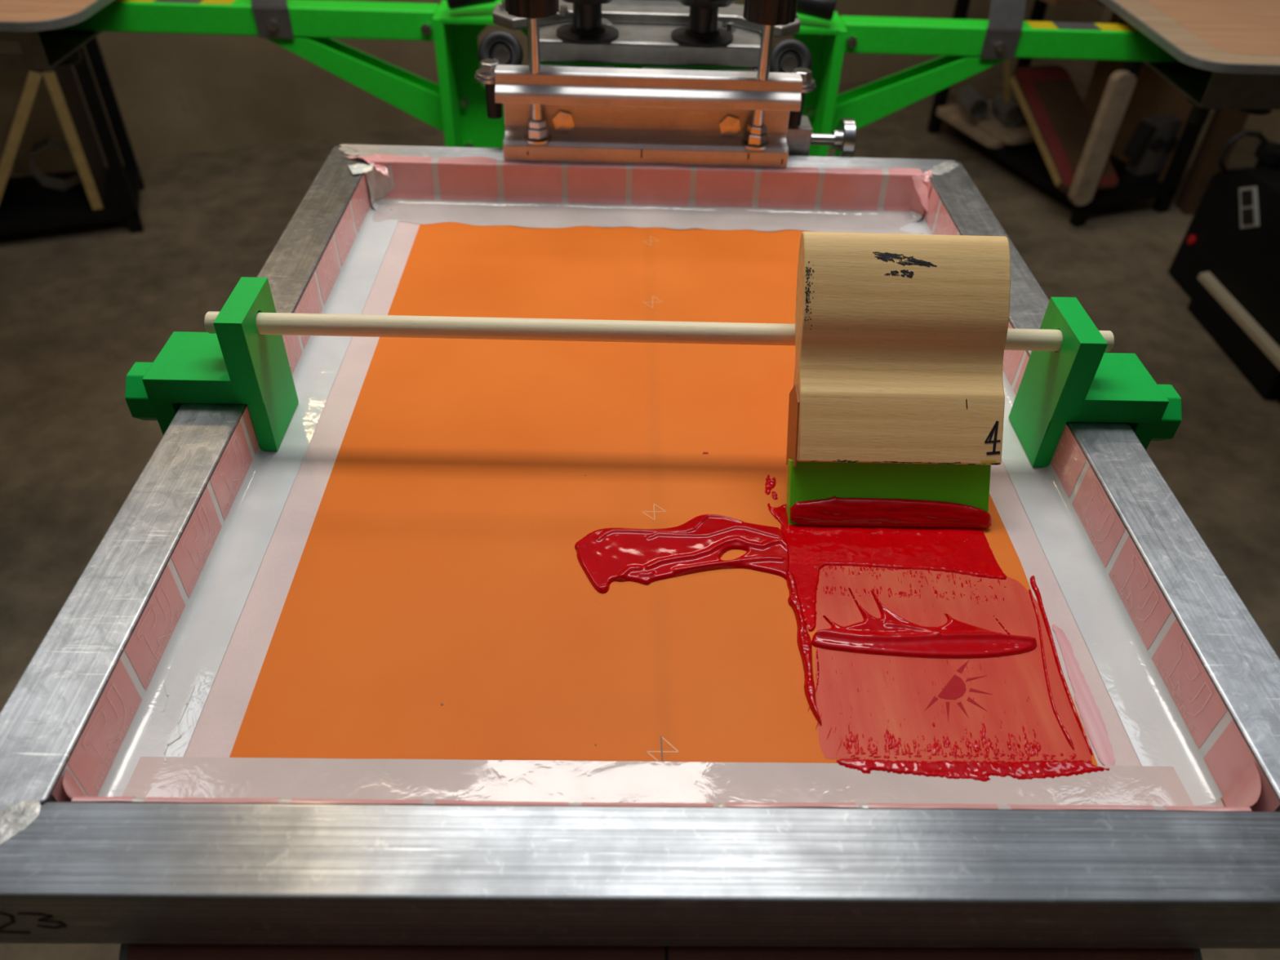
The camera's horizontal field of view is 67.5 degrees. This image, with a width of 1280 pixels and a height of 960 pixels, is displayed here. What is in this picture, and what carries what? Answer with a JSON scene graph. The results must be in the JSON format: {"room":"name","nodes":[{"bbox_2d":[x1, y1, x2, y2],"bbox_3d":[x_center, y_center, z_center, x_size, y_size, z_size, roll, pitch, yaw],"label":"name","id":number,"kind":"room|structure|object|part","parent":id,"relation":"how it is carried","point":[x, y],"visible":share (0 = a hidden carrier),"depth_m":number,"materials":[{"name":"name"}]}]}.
{"room":"print shop","nodes":[
{"label":"print shop","id":0,"kind":"room"},
{"bbox_2d":[0,0,1105,171],"bbox_3d":[-0.458,-2.152,2.346,5.019,2.520,0.060,-13,43,-17],"label":"wall","id":1,"kind":"structure","parent":0,"point":[175,93],"depth_m":2.85,"materials":[{"name":"concrete"}]},
{"bbox_2d":[0,59,1279,959],"bbox_3d":[0.504,0.580,1.215,4.899,0.060,5.599,-13,43,-17],"label":"floor","id":2,"kind":"structure","parent":0,"point":[80,305],"depth_m":2.21,"materials":[{"name":"concrete"}]},
{"bbox_2d":[0,36,144,235],"bbox_3d":[-1.758,-0.870,2.276,0.900,0.600,0.300,-13,43,-17],"label":"storage rack","id":3,"kind":"object","parent":2,"relation":"on","point":[26,205],"visible":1,"depth_m":2.45,"materials":[{"name":"black metal"}]},
{"bbox_2d":[0,69,43,200],"bbox_3d":[-1.552,-0.869,2.382,0.253,0.347,0.269,-13,43,-17],"label":"board","id":4,"kind":"object","parent":3,"relation":"on","point":[33,78],"visible":0.84,"depth_m":2.27,"materials":[{"name":"brown wood"}]},
{"bbox_2d":[28,136,80,191],"bbox_3d":[-1.521,-0.825,2.500,0.124,0.124,0.060,-13,43,-17],"label":"tube","id":5,"kind":"object","parent":3,"relation":"on","point":[50,141],"visible":0.75,"depth_m":2.49,"materials":[{"name":"metal"}]},
{"bbox_2d":[0,165,139,235],"bbox_3d":[-1.765,-0.682,2.440,0.900,0.022,0.300,-13,43,-17],"label":"shelf","id":6,"kind":"object","parent":3,"relation":"attached to","point":[26,205],"depth_m":2.46,"materials":[{"name":"black metal"}]},
{"bbox_2d":[42,65,106,209],"bbox_3d":[-1.421,-0.897,2.421,0.025,0.345,0.262,-13,43,-17],"label":"board","id":7,"kind":"object","parent":3,"relation":"on","point":[61,82],"visible":0.82,"depth_m":2.38,"materials":[{"name":"brown wood"}]},
{"bbox_3d":[-1.303,-0.870,2.313,0.030,0.580,0.030,-13,43,-17],"label":"leg","id":8,"kind":"part","parent":3,"relation":"part of","materials":[{"name":"black metal"}]},
{"bbox_3d":[-1.399,-1.038,2.502,0.030,0.580,0.030,-13,43,-17],"label":"leg","id":9,"kind":"part","parent":3,"relation":"part of","materials":[{"name":"black metal"}]},
{"bbox_2d":[51,0,1182,156],"bbox_3d":[-0.010,-0.339,1.536,1.567,0.873,1.567,34,50,31],"label":"press","id":10,"kind":"object","parent":2,"relation":"on","point":[456,107],"visible":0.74,"depth_m":1.30,"materials":[{"name":"green painted metal"},{"name":"grey steel"},{"name":"black plastic"}]},
{"bbox_2d":[0,0,114,70],"bbox_3d":[-0.948,-0.632,1.274,0.562,0.080,0.400,1,41,-1],"label":"platen","id":11,"kind":"object","parent":10,"relation":"on","point":[28,41],"visible":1,"depth_m":1.16,"materials":[{"name":"brown wood"}]},
{"bbox_3d":[-0.947,-0.657,1.251,0.562,0.010,0.400,1,41,-1],"label":"edge trim","id":12,"kind":"part","parent":11,"relation":"part of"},
{"bbox_3d":[-0.744,-0.546,1.235,0.044,0.013,0.044,1,41,-1],"label":"clamp knob","id":13,"kind":"part","parent":11,"relation":"part of","materials":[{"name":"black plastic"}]},
{"bbox_3d":[-0.680,-0.624,1.281,0.818,0.038,0.040,1,41,-1],"label":"arm","id":14,"kind":"part","parent":10,"relation":"part of"},
{"bbox_3d":[-0.206,-0.632,1.241,0.092,0.039,0.032,-8,42,-12],"label":"spring post","id":15,"kind":"part","parent":10,"relation":"part of","materials":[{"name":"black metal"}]},
{"bbox_3d":[-0.003,-0.557,1.386,0.516,0.220,0.006,1,41,-1],"label":"hub panel","id":16,"kind":"part","parent":10,"relation":"part of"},
{"bbox_2d":[118,943,1202,959],"bbox_3d":[0.008,-0.001,0.542,0.388,0.011,0.594,1,41,-1],"label":"platen","id":17,"kind":"object","parent":10,"relation":"on","point":[127,951],"visible":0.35,"depth_m":0.34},
{"bbox_2d":[475,0,856,168],"bbox_3d":[0.021,-0.524,0.993,0.307,0.232,0.740,1,41,-1],"label":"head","id":18,"kind":"object","parent":10,"relation":"on","point":[753,117],"visible":0.98,"depth_m":0.75},
{"bbox_3d":[-0.077,-0.356,0.673,0.038,0.051,0.038,1,41,-1],"label":"hand knob","id":19,"kind":"part","parent":18,"relation":"part of","materials":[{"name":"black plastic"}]},
{"bbox_3d":[-0.079,-0.302,0.720,0.009,0.094,0.009,1,41,-1],"label":"threaded rod","id":20,"kind":"part","parent":18,"relation":"part of","materials":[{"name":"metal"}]},
{"bbox_2d":[523,133,551,144],"bbox_3d":[-0.080,-0.268,0.750,0.022,0.002,0.022,-27,49,-29],"label":"washer","id":21,"kind":"object","parent":18,"relation":"in","point":[528,138],"depth_m":0.74,"materials":[{"name":"metal"}]},
{"bbox_2d":[555,22,618,44],"bbox_3d":[-0.042,-0.359,0.766,0.050,0.006,0.050,1,41,-1],"label":"washer","id":22,"kind":"object","parent":18,"relation":"in","point":[566,33],"depth_m":0.76,"materials":[{"name":"black rubber"}]},
{"bbox_3d":[-0.042,-0.370,0.757,0.023,0.023,0.023,1,41,-1],"label":"knob stem","id":23,"kind":"part","parent":18,"relation":"part of","materials":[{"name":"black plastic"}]},
{"bbox_3d":[-0.041,-0.387,0.742,0.060,0.025,0.060,-14,44,-18],"label":"hand knob","id":24,"kind":"part","parent":18,"relation":"part of","materials":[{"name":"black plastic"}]},
{"bbox_2d":[0,144,1279,948],"bbox_3d":[0.010,-0.052,0.557,0.508,0.039,0.616,1,41,-1],"label":"screen","id":25,"kind":"object","parent":18,"relation":"attached to","point":[362,679],"visible":0.88,"depth_m":0.42,"materials":[{"name":"fabric"}]},
{"bbox_3d":[-0.207,0.118,0.349,0.001,0.027,0.008,1,41,-1],"label":"printed panel","id":26,"kind":"part","parent":25,"relation":"part of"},
{"bbox_3d":[-0.189,0.118,0.343,0.021,0.020,0.004,1,41,-2],"label":"printed panel","id":27,"kind":"part","parent":25,"relation":"part of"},
{"bbox_3d":[-0.207,0.097,0.373,0.001,0.027,0.048,1,41,-1],"label":"printed panel","id":28,"kind":"part","parent":25,"relation":"part of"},
{"bbox_3d":[-0.208,0.063,0.412,0.001,0.027,0.048,1,41,-1],"label":"printed panel","id":29,"kind":"part","parent":25,"relation":"part of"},
{"bbox_3d":[-0.208,0.029,0.451,0.001,0.027,0.048,1,41,-1],"label":"printed panel","id":30,"kind":"part","parent":25,"relation":"part of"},
{"bbox_2d":[124,276,298,451],"bbox_3d":[-0.237,-0.062,0.518,0.078,0.082,0.046,1,41,-1],"label":"clamp","id":31,"kind":"object","parent":25,"relation":"on","point":[237,364],"visible":0.96,"depth_m":0.51,"materials":[{"name":"green plastic"}]},
{"bbox_2d":[204,311,1114,352],"bbox_3d":[0.013,-0.078,0.506,0.476,0.012,0.011,1,41,-1],"label":"wooden dowel","id":32,"kind":"object","parent":31,"relation":"attached to","point":[267,323],"visible":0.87,"depth_m":0.50,"materials":[{"name":"beige wood"}]},
{"bbox_3d":[-0.151,0.119,0.344,0.046,0.020,0.004,1,41,-1],"label":"printed panel","id":33,"kind":"part","parent":25,"relation":"part of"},
{"bbox_3d":[-0.208,-0.005,0.490,0.001,0.027,0.048,1,41,-1],"label":"printed panel","id":34,"kind":"part","parent":25,"relation":"part of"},
{"bbox_3d":[-0.209,-0.040,0.530,0.001,0.027,0.048,1,41,-1],"label":"printed panel","id":35,"kind":"part","parent":25,"relation":"part of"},
{"bbox_3d":[-0.209,-0.074,0.569,0.001,0.027,0.048,1,41,-1],"label":"printed panel","id":36,"kind":"part","parent":25,"relation":"part of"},
{"bbox_3d":[-0.210,-0.108,0.608,0.001,0.027,0.048,1,41,-1],"label":"printed panel","id":37,"kind":"part","parent":25,"relation":"part of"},
{"bbox_3d":[-0.210,-0.142,0.647,0.001,0.027,0.048,1,41,-1],"label":"printed panel","id":38,"kind":"part","parent":25,"relation":"part of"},
{"bbox_3d":[-0.211,-0.176,0.687,0.001,0.027,0.048,1,41,-1],"label":"printed panel","id":39,"kind":"part","parent":25,"relation":"part of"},
{"bbox_3d":[-0.100,0.120,0.345,0.046,0.020,0.004,1,41,-1],"label":"printed panel","id":40,"kind":"part","parent":25,"relation":"part of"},
{"bbox_3d":[-0.211,-0.210,0.726,0.001,0.027,0.048,1,41,-1],"label":"printed panel","id":41,"kind":"part","parent":25,"relation":"part of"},
{"bbox_3d":[-0.186,-0.240,0.760,0.044,0.029,0.018,1,41,-1],"label":"printed panel","id":42,"kind":"part","parent":25,"relation":"part of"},
{"bbox_3d":[-0.136,-0.240,0.762,0.046,0.029,0.018,1,41,-1],"label":"printed panel","id":43,"kind":"part","parent":25,"relation":"part of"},
{"bbox_3d":[-0.049,0.121,0.347,0.047,0.021,0.004,1,41,-1],"label":"printed panel","id":44,"kind":"part","parent":25,"relation":"part of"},
{"bbox_3d":[-0.085,-0.238,0.762,0.046,0.030,0.016,1,41,-1],"label":"printed panel","id":45,"kind":"part","parent":25,"relation":"part of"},
{"bbox_3d":[-0.034,-0.238,0.764,0.046,0.029,0.018,1,41,-1],"label":"printed panel","id":46,"kind":"part","parent":25,"relation":"part of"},
{"bbox_3d":[0.002,0.122,0.348,0.047,0.020,0.004,1,41,-1],"label":"printed panel","id":47,"kind":"part","parent":25,"relation":"part of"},
{"bbox_3d":[0.017,-0.237,0.766,0.046,0.030,0.018,1,41,-1],"label":"printed panel","id":48,"kind":"part","parent":25,"relation":"part of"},
{"bbox_3d":[0.067,-0.235,0.766,0.046,0.030,0.015,1,41,-1],"label":"printed panel","id":49,"kind":"part","parent":25,"relation":"part of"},
{"bbox_3d":[0.118,-0.234,0.767,0.046,0.029,0.013,1,41,-1],"label":"printed panel","id":50,"kind":"part","parent":25,"relation":"part of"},
{"bbox_3d":[0.054,0.123,0.349,0.047,0.020,0.004,1,41,-1],"label":"printed panel","id":51,"kind":"part","parent":25,"relation":"part of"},
{"bbox_2d":[574,475,1115,782],"bbox_3d":[0.083,0.058,0.456,0.232,0.004,0.189,1,41,-1],"label":"red ink","id":52,"kind":"object","parent":25,"relation":"on","point":[898,611],"visible":1,"depth_m":0.44,"materials":[{"name":"red liquid"}]},
{"bbox_3d":[0.169,-0.234,0.769,0.046,0.029,0.015,1,41,-1],"label":"printed panel","id":53,"kind":"part","parent":25,"relation":"part of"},
{"bbox_2d":[786,231,1010,528],"bbox_3d":[0.132,-0.049,0.495,0.107,0.126,0.093,1,41,-1],"label":"squeegee","id":54,"kind":"object","parent":25,"relation":"on","point":[896,402],"visible":1,"depth_m":0.49,"materials":[{"name":"brown wood"}]},
{"bbox_3d":[0.129,0.007,0.501,0.104,0.033,0.027,1,41,-1],"label":"blade","id":55,"kind":"part","parent":54,"relation":"part of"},
{"bbox_3d":[0.210,-0.234,0.770,0.027,0.029,0.016,1,41,-1],"label":"printed panel","id":56,"kind":"part","parent":25,"relation":"part of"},
{"bbox_3d":[0.228,-0.215,0.752,0.001,0.027,0.036,1,41,-1],"label":"printed panel","id":57,"kind":"part","parent":25,"relation":"part of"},
{"bbox_3d":[0.105,0.124,0.351,0.047,0.019,0.004,1,41,-1],"label":"printed panel","id":58,"kind":"part","parent":25,"relation":"part of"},
{"bbox_3d":[0.228,-0.185,0.717,0.001,0.027,0.047,1,41,-1],"label":"printed panel","id":59,"kind":"part","parent":25,"relation":"part of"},
{"bbox_3d":[0.229,-0.084,0.600,0.001,0.027,0.047,1,41,-1],"label":"printed panel","id":60,"kind":"part","parent":25,"relation":"part of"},
{"bbox_3d":[0.230,-0.050,0.561,0.001,0.027,0.047,1,41,-1],"label":"printed panel","id":61,"kind":"part","parent":25,"relation":"part of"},
{"bbox_3d":[0.230,-0.016,0.523,0.001,0.027,0.047,1,41,-1],"label":"printed panel","id":62,"kind":"part","parent":25,"relation":"part of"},
{"bbox_3d":[0.159,0.124,0.352,0.052,0.020,0.004,1,41,-2],"label":"printed panel","id":63,"kind":"part","parent":25,"relation":"part of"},
{"bbox_2d":[1008,297,1182,466],"bbox_3d":[0.260,-0.053,0.530,0.078,0.082,0.046,1,41,-1],"label":"clamp","id":64,"kind":"object","parent":25,"relation":"on","point":[1079,381],"visible":0.95,"depth_m":0.52,"materials":[{"name":"green plastic"}]},
{"bbox_3d":[0.231,0.018,0.484,0.001,0.027,0.047,1,41,-1],"label":"printed panel","id":65,"kind":"part","parent":25,"relation":"part of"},
{"bbox_3d":[0.231,0.052,0.445,0.001,0.027,0.047,1,41,-1],"label":"printed panel","id":66,"kind":"part","parent":25,"relation":"part of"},
{"bbox_3d":[0.232,0.086,0.406,0.001,0.027,0.047,1,41,-1],"label":"printed panel","id":67,"kind":"part","parent":25,"relation":"part of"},
{"bbox_3d":[0.205,0.125,0.353,0.031,0.019,0.004,1,41,-1],"label":"printed panel","id":68,"kind":"part","parent":25,"relation":"part of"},
{"bbox_3d":[0.232,0.116,0.371,0.001,0.027,0.036,1,41,-1],"label":"printed panel","id":69,"kind":"part","parent":25,"relation":"part of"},
{"bbox_3d":[0.006,-0.385,0.796,0.252,0.009,0.067,1,41,-1],"label":"ear plate","id":70,"kind":"part","parent":18,"relation":"part of","materials":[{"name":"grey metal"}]},
{"bbox_3d":[0.009,-0.356,0.799,0.180,0.004,0.100,1,41,-1],"label":"tongue plate","id":71,"kind":"part","parent":18,"relation":"part of","materials":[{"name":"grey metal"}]},
{"bbox_2d":[671,26,733,48],"bbox_3d":[0.050,-0.358,0.769,0.050,0.006,0.050,1,41,-1],"label":"washer","id":72,"kind":"object","parent":18,"relation":"in","point":[682,37],"depth_m":0.76,"materials":[{"name":"black rubber"}]},
{"bbox_3d":[0.050,-0.368,0.760,0.023,0.023,0.023,1,41,-1],"label":"knob stem","id":73,"kind":"part","parent":18,"relation":"part of","materials":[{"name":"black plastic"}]},
{"bbox_3d":[0.051,-0.386,0.745,0.060,0.025,0.060,16,43,15],"label":"hand knob","id":74,"kind":"part","parent":18,"relation":"part of","materials":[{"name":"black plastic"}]},
{"bbox_2d":[741,138,769,150],"bbox_3d":[0.091,-0.265,0.754,0.022,0.002,0.022,-27,49,-29],"label":"washer","id":75,"kind":"object","parent":18,"relation":"in","point":[746,144],"depth_m":0.75,"materials":[{"name":"metal"}]},
{"bbox_3d":[0.092,-0.299,0.724,0.009,0.094,0.009,1,41,-1],"label":"threaded rod","id":76,"kind":"part","parent":18,"relation":"part of","materials":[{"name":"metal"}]},
{"bbox_3d":[0.094,-0.353,0.677,0.038,0.051,0.038,1,41,-1],"label":"hand knob","id":77,"kind":"part","parent":18,"relation":"part of","materials":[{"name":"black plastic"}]},
{"bbox_3d":[0.168,-0.282,0.796,0.016,0.034,0.034,1,41,-1],"label":"knurled knob","id":78,"kind":"part","parent":18,"relation":"part of","materials":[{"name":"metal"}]},
{"bbox_3d":[0.211,-0.625,1.252,0.092,0.039,0.032,10,42,9],"label":"spring post","id":79,"kind":"part","parent":10,"relation":"part of","materials":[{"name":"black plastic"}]},
{"bbox_3d":[0.681,-0.600,1.317,0.818,0.038,0.040,1,41,-1],"label":"arm","id":80,"kind":"part","parent":10,"relation":"part of"},
{"bbox_2d":[1098,0,1279,125],"bbox_3d":[0.931,-0.571,1.314,0.566,0.112,0.400,1,41,-1],"label":"platen","id":81,"kind":"object","parent":10,"relation":"on","point":[1228,51],"visible":1,"depth_m":1.22,"materials":[{"name":"brown wood"}]},
{"bbox_3d":[0.932,-0.609,1.281,0.566,0.010,0.400,1,41,-1],"label":"edge trim","id":82,"kind":"part","parent":81,"relation":"part of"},
{"bbox_3d":[0.748,-0.493,1.272,0.018,0.038,0.018,1,41,-1],"label":"knob stem","id":83,"kind":"part","parent":81,"relation":"part of","materials":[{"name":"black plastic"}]},
{"bbox_3d":[0.748,-0.502,1.263,0.048,0.012,0.048,1,41,-1],"label":"clamp knob","id":84,"kind":"part","parent":81,"relation":"part of","materials":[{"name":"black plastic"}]},
{"bbox_3d":[0.812,-0.499,1.267,0.048,0.018,0.048,1,41,-1],"label":"clamp knob","id":85,"kind":"part","parent":81,"relation":"part of","materials":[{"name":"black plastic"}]},
{"bbox_2d":[926,0,1203,226],"bbox_3d":[1.250,-1.181,2.805,0.330,0.555,0.740,-13,43,-17],"label":"storage rack","id":86,"kind":"object","parent":2,"relation":"on","point":[1028,159],"visible":0.34,"depth_m":2.74,"materials":[{"name":"black metal"}]},
{"bbox_3d":[0.984,-1.362,3.017,0.030,0.535,0.030,-13,43,-17],"label":"leg","id":87,"kind":"part","parent":86,"relation":"part of","materials":[{"name":"beige wood"}]},
{"bbox_2d":[935,104,1036,148],"bbox_3d":[1.115,-1.128,3.032,0.235,0.021,0.308,-13,43,-17],"label":"flat board","id":88,"kind":"object","parent":86,"relation":"on","point":[946,113],"visible":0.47,"depth_m":2.98,"materials":[{"name":"brown wood"}]},
{"bbox_2d":[954,99,1036,145],"bbox_3d":[1.160,-1.123,2.995,0.235,0.021,0.298,-13,43,-17],"label":"flat board","id":89,"kind":"object","parent":88,"relation":"on","point":[991,123],"visible":0.44,"depth_m":2.92,"materials":[{"name":"brown wood"}]},
{"bbox_2d":[955,84,990,120],"bbox_3d":[1.031,-1.170,2.971,0.068,0.068,0.120,-1,41,-4],"label":"tube","id":90,"kind":"object","parent":89,"relation":"on","point":[971,100],"visible":1,"depth_m":2.96,"materials":[{"name":"metal"}]},
{"bbox_2d":[1003,59,1011,121],"bbox_3d":[1.092,-1.210,2.853,0.102,0.296,0.016,2,41,0],"label":"wooden stick","id":91,"kind":"object","parent":89,"relation":"on","point":[1006,64],"visible":0.43,"depth_m":2.87,"materials":[{"name":"wood"}]},
{"bbox_2d":[990,91,1025,127],"bbox_3d":[1.127,-1.136,2.936,0.068,0.068,0.120,-1,41,-4],"label":"tube","id":92,"kind":"object","parent":89,"relation":"on","point":[1001,108],"visible":0.88,"depth_m":2.92,"materials":[{"name":"metal"}]},
{"bbox_2d":[1010,85,1026,119],"bbox_3d":[1.181,-1.176,2.985,0.068,0.068,0.120,-1,41,-4],"label":"tube","id":93,"kind":"object","parent":89,"relation":"on","point":[1012,92],"visible":0.09,"depth_m":2.97,"materials":[{"name":"metal"}]},
{"bbox_3d":[1.265,-1.425,3.103,0.030,0.535,0.030,-13,43,-17],"label":"leg","id":94,"kind":"part","parent":86,"relation":"part of","materials":[{"name":"beige wood"}]},
{"bbox_2d":[930,107,1177,209],"bbox_3d":[1.244,-1.019,2.946,0.330,0.022,0.740,-13,43,-17],"label":"shelf","id":95,"kind":"object","parent":86,"relation":"attached to","point":[1028,159],"depth_m":2.76,"materials":[{"name":"black metal"}]},
{"bbox_2d":[1009,65,1118,194],"bbox_3d":[1.204,-1.001,2.729,0.194,0.231,0.386,-10,42,-13],"label":"stored platen","id":96,"kind":"object","parent":86,"relation":"on","point":[1060,124],"visible":0.89,"depth_m":2.73,"materials":[{"name":"red wood"}]},
{"bbox_2d":[1041,0,1100,5],"bbox_3d":[1.082,-1.357,2.420,0.250,0.204,0.300,-13,43,-17],"label":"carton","id":97,"kind":"object","parent":86,"relation":"on","point":[1055,2],"visible":1,"depth_m":2.36,"materials":[{"name":"brown cardboard"}]},
{"bbox_2d":[1067,70,1136,205],"bbox_3d":[1.202,-0.886,2.502,0.061,0.345,0.030,-6,42,-9],"label":"stored platen","id":98,"kind":"object","parent":86,"relation":"on","point":[1121,84],"visible":1,"depth_m":2.48,"materials":[{"name":"brown wood"}]},
{"bbox_3d":[1.235,-0.921,2.521,0.030,0.535,0.030,-13,43,-17],"label":"leg","id":99,"kind":"part","parent":86,"relation":"part of","materials":[{"name":"beige wood"}]},
{"bbox_2d":[1083,11,1193,182],"bbox_3d":[1.441,-1.124,2.749,0.013,0.405,0.384,-13,43,-17],"label":"panel","id":100,"kind":"object","parent":86,"relation":"on","point":[1152,95],"visible":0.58,"depth_m":2.76,"materials":[{"name":"brown wood"}]},
{"bbox_2d":[1122,114,1182,185],"bbox_3d":[1.419,-0.918,2.682,0.132,0.180,0.061,-13,43,-17],"label":"box","id":101,"kind":"object","parent":86,"relation":"on","point":[1148,150],"visible":1,"depth_m":2.65,"materials":[{"name":"grey metal"}]},
{"bbox_2d":[1149,137,1164,151],"bbox_3d":[1.425,-0.925,2.643,0.036,0.036,0.012,-13,43,-17],"label":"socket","id":102,"kind":"object","parent":101,"relation":"attached to","point":[1156,144],"depth_m":2.64,"materials":[{"name":"black plastic"}]},
{"bbox_2d":[1163,135,1177,150],"bbox_3d":[1.470,-0.935,2.657,0.036,0.036,0.012,-13,43,-17],"label":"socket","id":103,"kind":"object","parent":101,"relation":"attached to","point":[1170,142],"depth_m":2.65,"materials":[{"name":"black plastic"}]},
{"bbox_3d":[1.516,-0.984,2.607,0.030,0.535,0.030,-13,43,-17],"label":"leg","id":104,"kind":"part","parent":86,"relation":"part of","materials":[{"name":"black metal"}]},
{"bbox_2d":[1174,108,1248,214],"bbox_3d":[1.609,-1.023,2.583,0.060,0.630,0.060,1,41,-1],"label":"wooden post","id":105,"kind":"object","parent":2,"relation":"on","point":[1224,124],"visible":0.44,"depth_m":2.67,"materials":[{"name":"brown wood"}]},
{"bbox_2d":[1168,129,1279,402],"bbox_3d":[1.605,-0.492,2.145,0.543,0.404,0.602,1,41,-1],"label":"machine","id":106,"kind":"object","parent":2,"relation":"on","point":[1233,234],"visible":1,"depth_m":2.19,"materials":[{"name":"metal"}]},
{"bbox_2d":[1186,271,1279,399],"bbox_3d":[1.359,-0.331,2.184,0.027,0.094,0.415,1,41,-1],"label":"board","id":107,"kind":"object","parent":106,"relation":"attached to","point":[1255,355],"visible":1,"depth_m":2.17,"materials":[{"name":"black pale wood"}]},
{"bbox_2d":[1239,186,1259,228],"bbox_3d":[1.379,-0.617,2.172,0.004,0.095,0.121,1,41,-1],"label":"switch plate","id":108,"kind":"object","parent":106,"relation":"attached to","point":[1249,196],"depth_m":2.16,"materials":[{"name":"white plastic"}]},
{"bbox_2d":[1100,6,1279,143],"bbox_3d":[2.861,-0.917,1.077,0.060,2.520,5.599,-13,43,-17],"label":"wall","id":109,"kind":"structure","parent":0,"point":[1268,125],"depth_m":3.23,"materials":[{"name":"concrete"}]}
]}

